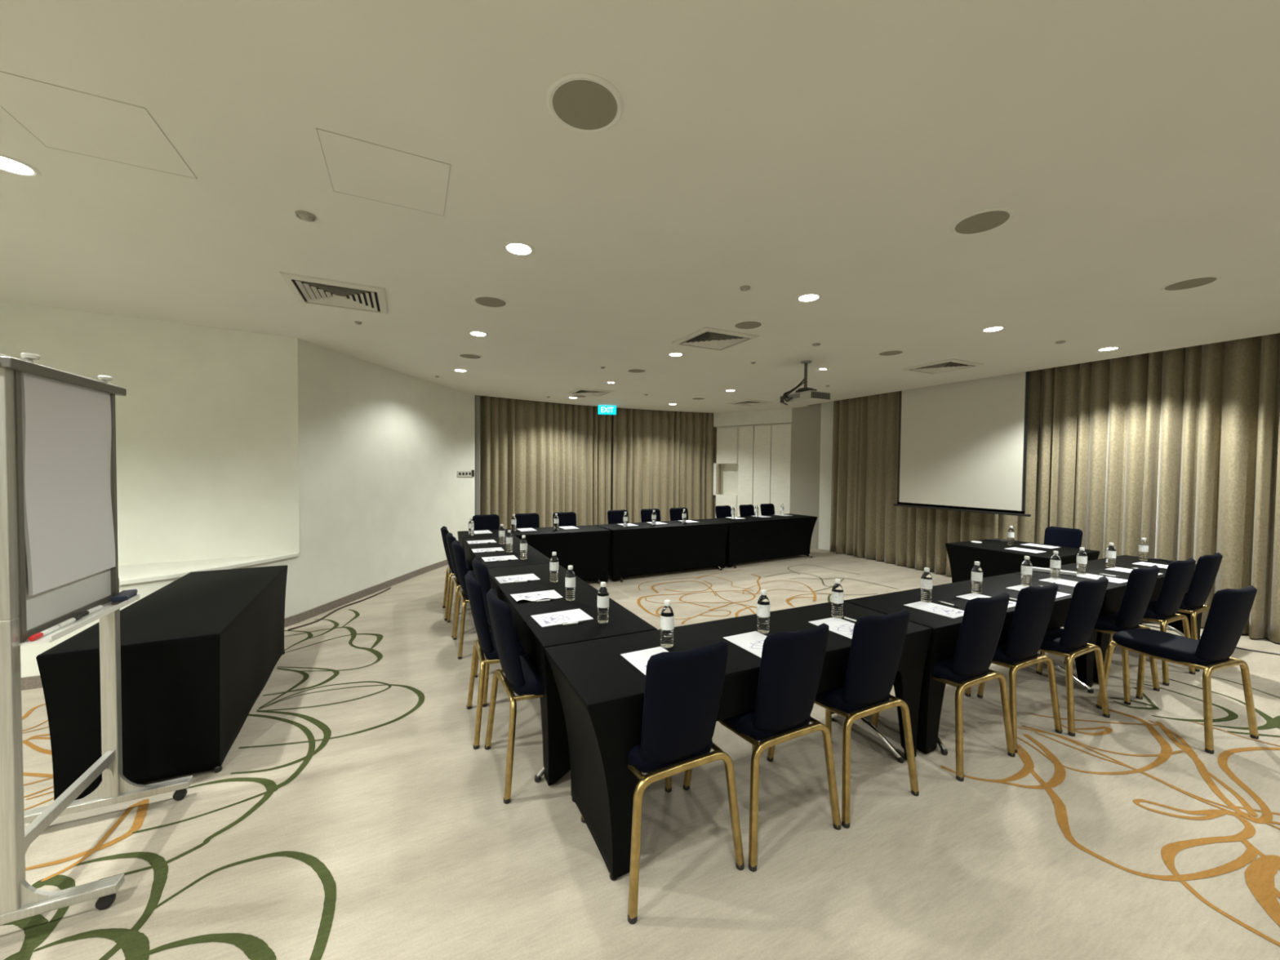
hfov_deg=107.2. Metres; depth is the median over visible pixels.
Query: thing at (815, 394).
grille
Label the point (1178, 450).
curtain
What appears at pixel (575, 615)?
paper sheet
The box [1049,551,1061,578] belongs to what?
water bottle
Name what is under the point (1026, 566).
water bottle
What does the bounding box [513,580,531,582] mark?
ballpoint pen
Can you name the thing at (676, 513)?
banquet chair
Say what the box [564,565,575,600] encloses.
water bottle
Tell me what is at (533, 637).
table cover
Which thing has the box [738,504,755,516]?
banquet chair
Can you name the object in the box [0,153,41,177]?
recessed light
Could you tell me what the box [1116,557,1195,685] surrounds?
banquet chair
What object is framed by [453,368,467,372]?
recessed light
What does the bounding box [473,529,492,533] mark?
paper sheet
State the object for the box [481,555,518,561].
paper sheet
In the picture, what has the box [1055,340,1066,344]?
smoke detector
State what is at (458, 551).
banquet chair
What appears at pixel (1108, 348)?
recessed light
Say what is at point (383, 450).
wall
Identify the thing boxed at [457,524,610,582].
table cover
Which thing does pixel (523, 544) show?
water bottle
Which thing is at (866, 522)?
curtain
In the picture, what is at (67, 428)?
paper pad
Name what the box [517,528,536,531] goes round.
paper sheet
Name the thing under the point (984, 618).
banquet chair
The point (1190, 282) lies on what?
grille
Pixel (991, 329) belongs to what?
recessed light
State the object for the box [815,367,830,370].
recessed light
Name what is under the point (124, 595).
eraser
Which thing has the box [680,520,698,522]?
paper sheet
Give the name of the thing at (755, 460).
wall
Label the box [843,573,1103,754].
table cover
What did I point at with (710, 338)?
ceiling vent
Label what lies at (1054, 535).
banquet chair
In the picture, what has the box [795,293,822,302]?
recessed light
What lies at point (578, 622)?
ballpoint pen
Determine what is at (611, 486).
wall
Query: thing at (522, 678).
banquet chair
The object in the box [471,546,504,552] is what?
paper sheet
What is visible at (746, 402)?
ceiling vent
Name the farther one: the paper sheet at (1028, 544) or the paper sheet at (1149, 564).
the paper sheet at (1028, 544)
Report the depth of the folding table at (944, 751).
3.45 m
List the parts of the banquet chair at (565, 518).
backrest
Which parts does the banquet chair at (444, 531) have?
leg, backrest, leg, seat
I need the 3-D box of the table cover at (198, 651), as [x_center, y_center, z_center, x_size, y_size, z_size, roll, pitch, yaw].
[-2.863,1.117,3.086,0.630,0.725,1.880,0,2,-28]
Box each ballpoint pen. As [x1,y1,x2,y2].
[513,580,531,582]
[533,598,555,601]
[560,621,584,625]
[842,616,856,622]
[938,600,959,607]
[1099,573,1120,577]
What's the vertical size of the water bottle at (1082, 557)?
0.222 m
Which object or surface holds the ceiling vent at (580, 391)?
in the ceiling
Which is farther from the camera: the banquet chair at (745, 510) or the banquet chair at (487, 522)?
the banquet chair at (745, 510)
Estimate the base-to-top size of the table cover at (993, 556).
0.731 m
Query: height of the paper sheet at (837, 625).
0.002 m
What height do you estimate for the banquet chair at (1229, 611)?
0.942 m
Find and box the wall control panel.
[457,470,474,476]
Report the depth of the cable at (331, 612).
5.18 m
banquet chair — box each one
[440,525,473,620]
[445,532,473,637]
[451,539,469,659]
[464,570,526,749]
[471,556,492,706]
[472,514,499,530]
[484,588,543,804]
[515,512,539,528]
[552,511,591,581]
[581,640,744,924]
[607,509,628,524]
[640,508,660,522]
[669,507,688,520]
[683,622,841,871]
[715,505,731,518]
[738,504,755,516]
[760,503,774,515]
[767,608,919,828]
[871,591,1015,781]
[964,582,1062,752]
[977,576,1110,736]
[1035,564,1159,705]
[1044,526,1082,548]
[1096,585,1258,754]
[1111,552,1222,671]
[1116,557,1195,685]
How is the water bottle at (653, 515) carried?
on the table cover at (643, 548)
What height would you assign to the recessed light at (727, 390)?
0.006 m
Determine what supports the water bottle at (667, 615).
on the table cover at (601, 692)
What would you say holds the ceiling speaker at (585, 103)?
attached to the ceiling
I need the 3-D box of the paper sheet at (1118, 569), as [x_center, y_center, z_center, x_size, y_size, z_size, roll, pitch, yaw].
[4.309,0.798,4.119,0.216,0.002,0.300,0,2,-26]
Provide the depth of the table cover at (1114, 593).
3.97 m
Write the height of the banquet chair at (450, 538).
0.942 m
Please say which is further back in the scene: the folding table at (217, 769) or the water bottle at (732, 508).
the water bottle at (732, 508)
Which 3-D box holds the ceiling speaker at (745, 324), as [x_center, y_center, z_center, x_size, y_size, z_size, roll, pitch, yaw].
[0.954,-1.366,4.159,0.270,0.009,0.270,0,2,-26]
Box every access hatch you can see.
[0,71,197,178]
[315,128,451,216]
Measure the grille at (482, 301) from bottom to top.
0.008 m
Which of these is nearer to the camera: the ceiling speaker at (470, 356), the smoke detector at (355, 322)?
the smoke detector at (355, 322)
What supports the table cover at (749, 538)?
on the folding table
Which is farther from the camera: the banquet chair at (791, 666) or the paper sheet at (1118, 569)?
the paper sheet at (1118, 569)
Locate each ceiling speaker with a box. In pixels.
[457,353,482,359]
[471,294,508,307]
[546,72,623,133]
[572,395,586,397]
[626,368,646,373]
[691,397,705,399]
[732,320,764,329]
[876,349,905,355]
[950,207,1015,235]
[1160,275,1222,291]
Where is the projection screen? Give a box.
[893,371,1031,516]
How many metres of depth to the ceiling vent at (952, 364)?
5.67 m
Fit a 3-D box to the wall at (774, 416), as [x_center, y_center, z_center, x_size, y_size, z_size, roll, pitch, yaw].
[2.548,-1.436,10.483,1.857,0.450,0.400,2,2,39]
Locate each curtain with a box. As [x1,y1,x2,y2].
[480,395,611,528]
[612,407,721,523]
[829,367,1054,576]
[1049,333,1279,643]
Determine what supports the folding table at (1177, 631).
on the floor
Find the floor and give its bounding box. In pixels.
[0,548,1279,959]
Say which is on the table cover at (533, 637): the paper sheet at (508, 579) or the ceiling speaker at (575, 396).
the paper sheet at (508, 579)
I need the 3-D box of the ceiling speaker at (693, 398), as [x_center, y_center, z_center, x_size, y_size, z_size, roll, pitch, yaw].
[1.057,-1.473,8.540,0.270,0.009,0.270,0,2,-26]
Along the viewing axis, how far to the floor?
2.09 m
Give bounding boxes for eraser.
[111,589,137,604]
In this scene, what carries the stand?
on the floor
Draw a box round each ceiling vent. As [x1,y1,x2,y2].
[279,271,388,314]
[567,387,614,396]
[671,326,759,351]
[726,399,773,405]
[901,358,983,373]
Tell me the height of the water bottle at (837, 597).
0.222 m
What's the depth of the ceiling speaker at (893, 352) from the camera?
5.08 m
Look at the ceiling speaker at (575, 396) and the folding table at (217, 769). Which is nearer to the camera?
the folding table at (217, 769)
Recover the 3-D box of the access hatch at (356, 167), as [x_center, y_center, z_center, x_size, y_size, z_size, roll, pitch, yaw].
[-1.113,-1.338,2.094,0.476,0.002,0.456,0,2,-26]
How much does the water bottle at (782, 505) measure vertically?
0.222 m
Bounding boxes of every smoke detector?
[294,210,316,222]
[354,320,362,324]
[739,285,750,291]
[812,342,820,346]
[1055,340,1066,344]
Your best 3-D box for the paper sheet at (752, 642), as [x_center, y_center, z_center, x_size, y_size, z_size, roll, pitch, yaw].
[0.587,0.806,2.317,0.216,0.002,0.300,0,2,-27]
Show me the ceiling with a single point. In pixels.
(785, 150)
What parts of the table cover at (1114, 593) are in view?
power strip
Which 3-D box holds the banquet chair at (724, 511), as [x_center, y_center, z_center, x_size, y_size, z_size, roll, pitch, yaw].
[1.620,0.942,8.356,0.521,0.942,0.581,0,2,-31]
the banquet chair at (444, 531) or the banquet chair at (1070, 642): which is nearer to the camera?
the banquet chair at (1070, 642)
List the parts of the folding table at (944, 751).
leg, leg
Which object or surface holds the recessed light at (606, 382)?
in the ceiling
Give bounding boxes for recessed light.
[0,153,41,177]
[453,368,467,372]
[468,330,488,336]
[502,240,534,256]
[604,381,617,383]
[667,352,684,356]
[724,389,736,391]
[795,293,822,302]
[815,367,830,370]
[981,325,1005,332]
[1096,346,1120,351]
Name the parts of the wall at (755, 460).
door, door, door, door, door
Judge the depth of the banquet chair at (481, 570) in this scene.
3.23 m
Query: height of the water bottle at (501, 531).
0.222 m
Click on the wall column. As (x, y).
(806, 420)
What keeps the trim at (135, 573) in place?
on the wall at (28, 653)
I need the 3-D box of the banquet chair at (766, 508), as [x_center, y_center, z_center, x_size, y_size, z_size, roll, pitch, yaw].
[2.577,0.937,8.948,0.521,0.942,0.581,0,2,-31]
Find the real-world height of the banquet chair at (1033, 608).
0.942 m
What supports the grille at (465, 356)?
attached to the ceiling speaker at (470, 356)
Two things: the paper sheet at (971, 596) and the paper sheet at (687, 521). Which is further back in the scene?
the paper sheet at (687, 521)
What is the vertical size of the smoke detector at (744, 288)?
0.022 m
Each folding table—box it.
[213,650,284,773]
[534,766,544,782]
[571,712,904,880]
[888,650,1093,755]
[1141,620,1184,636]
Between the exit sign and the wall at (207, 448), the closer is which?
the wall at (207, 448)
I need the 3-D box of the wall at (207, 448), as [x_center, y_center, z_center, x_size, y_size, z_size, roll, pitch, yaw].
[-4.827,-0.339,4.047,3.125,2.170,0.229,0,2,-31]
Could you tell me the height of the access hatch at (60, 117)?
0.002 m
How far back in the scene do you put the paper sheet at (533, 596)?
3.13 m
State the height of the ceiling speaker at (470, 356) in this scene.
0.009 m
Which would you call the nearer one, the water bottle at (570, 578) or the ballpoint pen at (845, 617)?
the ballpoint pen at (845, 617)
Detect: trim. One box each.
[118,552,299,585]
[475,395,479,515]
[817,400,833,550]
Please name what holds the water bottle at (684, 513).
on the table cover at (643, 548)
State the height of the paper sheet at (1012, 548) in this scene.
0.002 m
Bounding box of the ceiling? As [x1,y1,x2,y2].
[0,0,1279,413]
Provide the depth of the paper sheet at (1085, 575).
3.85 m
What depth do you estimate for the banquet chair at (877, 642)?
2.20 m
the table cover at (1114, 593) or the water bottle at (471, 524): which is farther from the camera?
the water bottle at (471, 524)
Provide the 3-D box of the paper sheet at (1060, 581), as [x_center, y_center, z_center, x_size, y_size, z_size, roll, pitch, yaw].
[3.330,0.800,3.661,0.216,0.002,0.300,0,2,-26]
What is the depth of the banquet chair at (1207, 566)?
3.89 m
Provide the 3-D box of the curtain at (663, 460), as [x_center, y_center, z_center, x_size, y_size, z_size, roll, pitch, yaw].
[0.667,-0.192,10.668,2.671,3.045,0.184,0,1,-19]
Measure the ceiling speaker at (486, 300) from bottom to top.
0.009 m
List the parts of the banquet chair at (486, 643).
leg, backrest, leg, rail, seat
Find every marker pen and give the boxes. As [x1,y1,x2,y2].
[27,625,59,640]
[56,614,82,628]
[76,604,102,617]
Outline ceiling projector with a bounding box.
[780,360,831,405]
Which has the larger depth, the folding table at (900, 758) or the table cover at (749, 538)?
the table cover at (749, 538)
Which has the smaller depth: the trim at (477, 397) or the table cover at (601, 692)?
the table cover at (601, 692)
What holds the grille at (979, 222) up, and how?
attached to the ceiling speaker at (985, 220)
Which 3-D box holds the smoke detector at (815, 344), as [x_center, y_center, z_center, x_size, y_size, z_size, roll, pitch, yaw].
[1.787,-1.366,4.779,0.080,0.022,0.080,0,2,-26]
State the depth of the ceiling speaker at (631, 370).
6.11 m
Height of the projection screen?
2.137 m
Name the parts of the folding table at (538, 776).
leg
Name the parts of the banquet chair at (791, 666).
leg, rail, seat, leg, backrest, leg, rail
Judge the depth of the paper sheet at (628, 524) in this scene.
7.17 m
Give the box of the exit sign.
[597,405,616,414]
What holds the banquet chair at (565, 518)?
on the floor
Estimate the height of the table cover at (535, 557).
0.731 m
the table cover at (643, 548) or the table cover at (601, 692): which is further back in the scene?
the table cover at (643, 548)
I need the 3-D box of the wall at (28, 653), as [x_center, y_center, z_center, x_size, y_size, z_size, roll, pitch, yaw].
[-4.505,1.132,3.525,3.220,0.680,0.660,-1,2,-43]
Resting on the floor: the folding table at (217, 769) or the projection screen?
the folding table at (217, 769)
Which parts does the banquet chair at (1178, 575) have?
seat, rail, leg, backrest, leg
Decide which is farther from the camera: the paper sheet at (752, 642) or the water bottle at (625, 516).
the water bottle at (625, 516)
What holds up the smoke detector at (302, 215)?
attached to the ceiling
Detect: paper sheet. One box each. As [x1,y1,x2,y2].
[466,539,496,543]
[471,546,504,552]
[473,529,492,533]
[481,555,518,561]
[494,573,540,583]
[510,590,563,601]
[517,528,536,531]
[530,608,593,626]
[558,525,578,528]
[618,523,638,526]
[620,646,667,675]
[648,521,667,524]
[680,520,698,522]
[723,631,766,657]
[808,617,854,639]
[904,600,964,617]
[956,592,1016,608]
[1005,547,1044,553]
[1005,584,1071,598]
[1022,543,1060,548]
[1039,577,1077,586]
[1076,573,1128,583]
[1106,567,1161,574]
[1132,561,1168,568]
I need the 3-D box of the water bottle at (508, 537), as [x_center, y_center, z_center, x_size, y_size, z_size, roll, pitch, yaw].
[-1.319,0.617,4.763,0.066,0.222,0.066,0,1,-7]
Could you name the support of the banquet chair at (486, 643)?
on the floor
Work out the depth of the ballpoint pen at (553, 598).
3.02 m
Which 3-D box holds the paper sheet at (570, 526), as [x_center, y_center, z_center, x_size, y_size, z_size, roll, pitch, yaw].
[-1.018,0.680,6.740,0.216,0.002,0.300,0,2,-28]
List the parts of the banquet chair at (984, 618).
leg, rail, seat, leg, backrest, leg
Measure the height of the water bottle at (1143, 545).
0.222 m
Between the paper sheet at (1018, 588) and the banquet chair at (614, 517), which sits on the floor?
the banquet chair at (614, 517)
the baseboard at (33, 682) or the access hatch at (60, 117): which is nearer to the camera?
the access hatch at (60, 117)
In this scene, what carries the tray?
on the stand
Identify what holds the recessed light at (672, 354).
in the ceiling
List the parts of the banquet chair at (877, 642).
leg, leg, rail, seat, leg, backrest, rail, leg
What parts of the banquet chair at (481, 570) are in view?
leg, backrest, leg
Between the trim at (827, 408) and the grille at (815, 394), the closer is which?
the grille at (815, 394)
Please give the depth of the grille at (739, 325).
4.15 m
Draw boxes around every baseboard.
[21,613,298,690]
[297,559,448,622]
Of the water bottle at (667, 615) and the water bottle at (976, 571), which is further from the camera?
the water bottle at (976, 571)
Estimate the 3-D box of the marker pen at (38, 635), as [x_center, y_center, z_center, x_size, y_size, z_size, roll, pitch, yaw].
[-2.117,0.544,1.674,0.018,0.018,0.131,0,2,-26]
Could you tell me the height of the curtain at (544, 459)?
3.045 m
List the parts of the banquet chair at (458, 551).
leg, backrest, leg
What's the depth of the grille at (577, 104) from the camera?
1.65 m
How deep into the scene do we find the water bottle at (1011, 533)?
5.54 m
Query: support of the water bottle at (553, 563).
on the table cover at (533, 637)
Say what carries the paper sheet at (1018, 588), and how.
on the table cover at (945, 632)
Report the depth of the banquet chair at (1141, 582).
3.34 m
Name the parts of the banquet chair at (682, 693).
rail, leg, leg, seat, backrest, leg, rail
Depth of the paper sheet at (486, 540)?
5.40 m
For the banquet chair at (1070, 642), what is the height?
0.942 m
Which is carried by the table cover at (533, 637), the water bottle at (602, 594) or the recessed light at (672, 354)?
the water bottle at (602, 594)
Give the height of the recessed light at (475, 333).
0.006 m
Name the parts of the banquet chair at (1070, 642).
leg, rail, seat, leg, backrest, leg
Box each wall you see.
[0,301,300,565]
[20,556,297,677]
[297,338,475,613]
[475,395,613,510]
[713,408,791,426]
[713,422,791,518]
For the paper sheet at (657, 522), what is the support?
on the table cover at (643, 548)
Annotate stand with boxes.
[0,352,192,924]
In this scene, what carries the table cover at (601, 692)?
on the folding table at (900, 758)
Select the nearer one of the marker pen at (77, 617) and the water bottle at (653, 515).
the marker pen at (77, 617)
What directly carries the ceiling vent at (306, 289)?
in the ceiling
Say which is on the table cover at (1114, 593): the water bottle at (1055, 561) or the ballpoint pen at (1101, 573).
the ballpoint pen at (1101, 573)
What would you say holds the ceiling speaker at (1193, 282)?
attached to the ceiling
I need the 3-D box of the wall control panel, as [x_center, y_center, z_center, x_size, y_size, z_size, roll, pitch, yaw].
[-3.008,-0.113,8.151,0.028,0.120,0.460,1,1,14]
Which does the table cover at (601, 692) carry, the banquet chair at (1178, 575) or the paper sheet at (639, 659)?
the paper sheet at (639, 659)
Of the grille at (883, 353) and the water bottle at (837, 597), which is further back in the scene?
the grille at (883, 353)
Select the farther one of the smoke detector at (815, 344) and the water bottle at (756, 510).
the water bottle at (756, 510)
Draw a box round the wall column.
[790,403,821,548]
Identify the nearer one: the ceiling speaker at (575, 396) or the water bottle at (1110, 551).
the water bottle at (1110, 551)
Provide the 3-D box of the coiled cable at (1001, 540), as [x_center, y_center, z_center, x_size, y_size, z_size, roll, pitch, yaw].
[4.460,0.746,5.817,0.336,0.020,0.139,1,1,14]
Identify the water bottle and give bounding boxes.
[468,517,474,535]
[498,524,505,544]
[506,529,512,552]
[511,514,515,530]
[520,535,527,559]
[549,551,558,582]
[554,513,558,529]
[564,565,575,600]
[597,582,608,623]
[622,511,627,527]
[651,510,656,524]
[660,600,674,648]
[681,509,686,523]
[731,506,734,519]
[754,504,758,516]
[756,589,769,633]
[780,503,783,515]
[831,578,844,617]
[920,567,932,602]
[970,561,982,593]
[1007,525,1014,545]
[1020,555,1032,586]
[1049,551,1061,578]
[1075,546,1087,573]
[1105,542,1115,567]
[1138,537,1148,560]
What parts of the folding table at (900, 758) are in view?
leg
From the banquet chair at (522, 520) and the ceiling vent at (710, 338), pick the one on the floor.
the banquet chair at (522, 520)
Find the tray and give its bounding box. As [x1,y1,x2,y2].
[17,594,139,645]
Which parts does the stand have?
post, post, clamp knob, rail, clamp knob, post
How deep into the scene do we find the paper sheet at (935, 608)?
2.93 m
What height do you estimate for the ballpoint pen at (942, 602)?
0.012 m
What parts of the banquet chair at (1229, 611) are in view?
leg, leg, rail, seat, leg, backrest, leg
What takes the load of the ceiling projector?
hanging from the ceiling
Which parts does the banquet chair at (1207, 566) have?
seat, rail, leg, backrest, leg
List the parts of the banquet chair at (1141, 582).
leg, rail, seat, leg, backrest, leg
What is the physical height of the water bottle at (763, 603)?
0.222 m
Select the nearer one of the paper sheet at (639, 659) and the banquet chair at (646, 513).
the paper sheet at (639, 659)
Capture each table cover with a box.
[35,564,288,800]
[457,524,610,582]
[462,535,550,631]
[487,563,657,785]
[543,600,932,879]
[595,519,728,581]
[706,513,817,567]
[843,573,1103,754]
[945,537,1100,582]
[1013,555,1202,683]
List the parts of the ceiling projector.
port panel, ceiling plate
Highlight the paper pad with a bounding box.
[21,372,115,595]
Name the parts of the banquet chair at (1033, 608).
leg, rail, seat, leg, backrest, leg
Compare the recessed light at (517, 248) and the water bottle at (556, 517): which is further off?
the water bottle at (556, 517)
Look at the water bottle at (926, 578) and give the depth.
3.08 m
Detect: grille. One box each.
[459,354,480,358]
[475,297,506,306]
[552,80,617,129]
[627,368,644,372]
[735,321,761,328]
[811,391,830,399]
[879,351,902,355]
[955,210,1009,234]
[1164,277,1216,290]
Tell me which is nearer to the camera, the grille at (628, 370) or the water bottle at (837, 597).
the water bottle at (837, 597)
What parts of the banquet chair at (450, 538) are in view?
leg, backrest, leg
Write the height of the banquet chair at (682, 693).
0.942 m
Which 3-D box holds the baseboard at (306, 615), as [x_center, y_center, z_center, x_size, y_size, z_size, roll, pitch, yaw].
[-3.259,1.364,6.641,0.088,0.088,3.717,1,1,8]
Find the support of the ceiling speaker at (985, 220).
attached to the ceiling
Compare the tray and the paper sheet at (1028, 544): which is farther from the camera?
the paper sheet at (1028, 544)
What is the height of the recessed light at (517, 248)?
0.006 m
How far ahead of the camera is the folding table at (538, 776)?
2.41 m
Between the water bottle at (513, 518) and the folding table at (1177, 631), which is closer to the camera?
the folding table at (1177, 631)
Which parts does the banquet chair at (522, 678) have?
leg, backrest, leg, seat, rail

